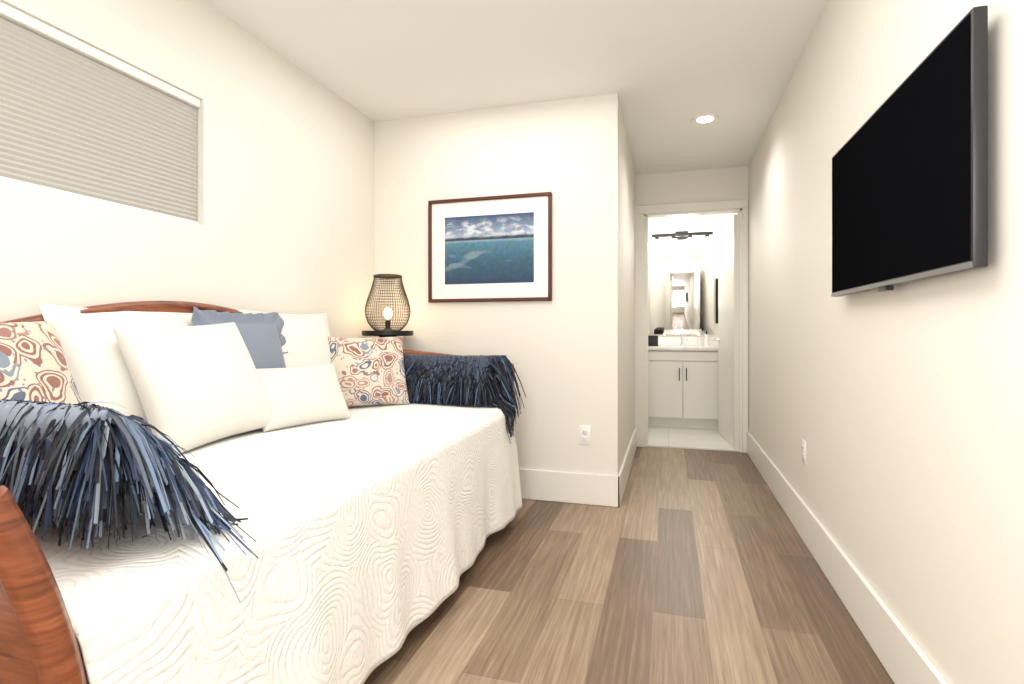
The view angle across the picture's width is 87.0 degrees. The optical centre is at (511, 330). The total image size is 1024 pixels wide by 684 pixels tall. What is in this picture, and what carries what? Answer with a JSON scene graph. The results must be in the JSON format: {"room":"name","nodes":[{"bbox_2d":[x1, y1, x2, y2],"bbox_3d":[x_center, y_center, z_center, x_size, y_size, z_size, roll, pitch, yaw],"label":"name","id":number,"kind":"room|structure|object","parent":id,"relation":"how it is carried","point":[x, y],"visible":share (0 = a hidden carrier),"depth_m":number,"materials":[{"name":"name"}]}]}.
{"room":"bedroom","nodes":[
{"label":"bedroom","id":0,"kind":"room"},
{"bbox_2d":[0,0,374,337],"bbox_3d":[-1.659,-0.185,1.279,0.100,2.440,4.930,0,0,16],"label":"wall","id":1,"kind":"structure","parent":0,"point":[285,182],"depth_m":2.39,"materials":[{"name":"white paint"}]},
{"bbox_2d":[0,1,199,223],"bbox_3d":[-1.547,-0.718,1.616,0.048,0.535,1.434,0,0,16],"label":"window blind","id":2,"kind":"object","parent":1,"relation":"attached to","point":[79,118],"visible":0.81,"depth_m":1.88,"materials":[{"name":"grey fabric"}]},
{"bbox_2d":[375,93,634,474],"bbox_3d":[0.044,-0.185,4.257,1.710,2.440,1.740,0,0,16],"label":"wall","id":3,"kind":"structure","parent":0,"point":[568,350],"depth_m":3.33,"materials":[{"name":"white paint"}]},
{"bbox_2d":[428,192,551,302],"bbox_3d":[-0.149,-0.514,3.392,0.815,0.660,0.028,0,0,16],"label":"picture frame","id":4,"kind":"object","parent":3,"relation":"attached to","point":[491,249],"visible":0.92,"depth_m":3.39,"materials":[{"name":"red wood"}]},
{"bbox_2d":[519,468,618,506],"bbox_3d":[-0.145,0.943,3.397,1.626,0.185,0.016,0,0,16],"label":"baseboard","id":5,"kind":"structure","parent":3,"relation":"attached to","point":[575,487],"depth_m":3.25,"materials":[{"name":"white wood"}]},
{"bbox_2d":[579,425,590,444],"bbox_3d":[0.436,0.623,3.232,0.070,0.115,0.009,0,0,16],"label":"electrical outlet","id":6,"kind":"object","parent":3,"relation":"attached to","point":[584,434],"visible":1,"depth_m":3.23,"materials":[{"name":"white plastic"}]},
{"bbox_2d":[618,426,636,506],"bbox_3d":[0.869,0.943,4.000,0.016,0.185,1.740,0,0,16],"label":"baseboard","id":7,"kind":"structure","parent":3,"relation":"attached to","point":[624,471],"depth_m":3.73,"materials":[{"name":"white wood"}]},
{"bbox_2d":[203,0,827,174],"bbox_3d":[0.062,-1.455,2.455,2.750,0.100,8.350,0,0,16],"label":"ceiling","id":8,"kind":"structure","parent":0,"point":[667,71],"depth_m":2.76,"materials":[{"name":"white paint"}]},
{"bbox_2d":[691,114,718,124],"bbox_3d":[1.281,-1.402,3.585,0.176,0.006,0.176,0,0,16],"label":"recessed light","id":9,"kind":"object","parent":8,"relation":"in","point":[706,119],"visible":1,"depth_m":3.58,"materials":[{"name":"white plastic"}]},
{"bbox_2d":[364,426,894,683],"bbox_3d":[0.062,1.079,2.455,2.750,0.112,8.350,0,0,16],"label":"floor","id":10,"kind":"structure","parent":0,"point":[687,566],"depth_m":2.09,"materials":[{"name":"brown wood"}]},
{"bbox_2d":[0,301,525,683],"bbox_3d":[-0.782,0.458,1.987,1.151,1.153,2.513,0,0,16],"label":"daybed","id":11,"kind":"object","parent":10,"relation":"on","point":[195,493],"visible":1,"depth_m":1.45,"materials":[{"name":"white fabric"}]},
{"bbox_2d":[113,322,276,460],"bbox_3d":[-1.120,0.186,1.963,0.192,0.460,0.510,-25,-4,15],"label":"pillow","id":12,"kind":"object","parent":11,"relation":"on","point":[200,385],"depth_m":1.83,"materials":[{"name":"white fabric"}]},
{"bbox_2d":[191,306,303,436],"bbox_3d":[-1.113,0.152,2.302,0.140,0.500,0.500,-14,-4,16],"label":"pillow","id":13,"kind":"object","parent":11,"relation":"on","point":[266,340],"depth_m":2.32,"materials":[{"name":"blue fabric"}]},
{"bbox_2d":[386,353,506,408],"bbox_3d":[-0.366,0.273,3.007,0.660,0.310,0.135,0,-27,16],"label":"throw blanket","id":14,"kind":"object","parent":11,"relation":"on","point":[467,381],"depth_m":2.93,"materials":[{"name":"blue fabric"}]},
{"bbox_2d":[362,331,412,336],"bbox_3d":[-0.778,0.516,3.381,0.316,1.037,0.316,0,0,16],"label":"side table","id":15,"kind":"object","parent":10,"relation":"on","point":[387,333],"visible":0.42,"depth_m":3.25,"materials":[{"name":"black metal"}]},
{"bbox_2d":[365,274,409,330],"bbox_3d":[-0.778,-0.171,3.381,0.279,0.359,0.279,0,0,16],"label":"lamp","id":16,"kind":"object","parent":15,"relation":"on","point":[387,312],"visible":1,"depth_m":3.33,"materials":[{"name":"metal"}]},
{"bbox_2d":[648,330,717,428],"bbox_3d":[1.838,0.506,5.884,0.817,1.033,0.566,0,0,16],"label":"bathroom vanity","id":17,"kind":"object","parent":10,"relation":"on","point":[682,382],"visible":0.83,"depth_m":5.66,"materials":[{"name":"white wood"}]},
{"bbox_2d":[648,214,729,336],"bbox_3d":[1.982,-0.185,6.193,0.950,2.440,0.100,0,0,16],"label":"wall","id":18,"kind":"structure","parent":0,"point":[702,223],"depth_m":6.13,"materials":[{"name":"white paint"}]},
{"bbox_2d":[650,245,713,335],"bbox_3d":[1.929,-0.458,6.149,0.695,1.019,0.014,0,0,16],"label":"mirror","id":19,"kind":"object","parent":18,"relation":"attached to","point":[681,288],"visible":0.96,"depth_m":6.14,"materials":[{"name":"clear mirror"}]},
{"bbox_2d":[651,231,712,247],"bbox_3d":[1.916,-1.040,6.092,0.660,0.190,0.130,0,0,16],"label":"sconce","id":20,"kind":"object","parent":18,"relation":"attached to","point":[687,236],"visible":1,"depth_m":6.07,"materials":[{"name":"black metal"}]},
{"bbox_2d":[715,279,717,322],"bbox_3d":[2.330,-0.348,6.005,0.125,0.526,0.066,0,0,16],"label":"picture frame","id":21,"kind":"object","parent":18,"relation":"hanging from","point":[716,316],"visible":0.1,"depth_m":6.02,"materials":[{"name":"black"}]},
{"bbox_2d":[635,166,747,213],"bbox_3d":[1.525,-0.185,4.784,1.040,2.440,0.100,0,0,16],"label":"wall","id":22,"kind":"structure","parent":0,"point":[715,184],"depth_m":4.72,"materials":[{"name":"white paint"}]},
{"bbox_2d":[635,199,747,452],"bbox_3d":[1.568,-0.043,4.765,0.941,2.155,0.118,0,0,16],"label":"door frame","id":23,"kind":"structure","parent":22,"relation":"attached to","point":[643,214],"depth_m":4.76,"materials":[{"name":"white wood"}]},
{"bbox_2d":[714,214,737,448],"bbox_3d":[2.014,0.006,5.047,0.127,2.033,0.801,0,0,12],"label":"door leaf","id":24,"kind":"structure","parent":23,"relation":"attached to","point":[727,339],"depth_m":4.91,"materials":[{"name":"white wood"}]},
{"bbox_2d":[730,0,1023,683],"bbox_3d":[1.335,-0.185,2.085,0.100,2.440,8.350,0,0,16],"label":"wall","id":25,"kind":"structure","parent":0,"point":[899,409],"depth_m":1.57,"materials":[{"name":"white paint"}]},
{"bbox_2d":[802,439,805,464],"bbox_3d":[1.453,0.602,2.687,0.009,0.115,0.070,0,0,16],"label":"electrical outlet","id":26,"kind":"object","parent":25,"relation":"attached to","point":[804,451],"visible":1,"depth_m":2.67,"materials":[{"name":"white plastic"}]},
{"bbox_2d":[747,431,947,683],"bbox_3d":[1.070,0.943,1.383,0.016,0.185,6.654,0,0,16],"label":"baseboard","id":27,"kind":"structure","parent":25,"relation":"attached to","point":[901,655],"depth_m":1.92,"materials":[{"name":"white"}]},
{"bbox_2d":[831,5,987,296],"bbox_3d":[1.107,-0.392,1.579,0.054,0.547,1.000,0,0,16],"label":"tv","id":28,"kind":"object","parent":25,"relation":"attached to","point":[909,180],"visible":1,"depth_m":1.33,"materials":[{"name":"black"}]}
]}

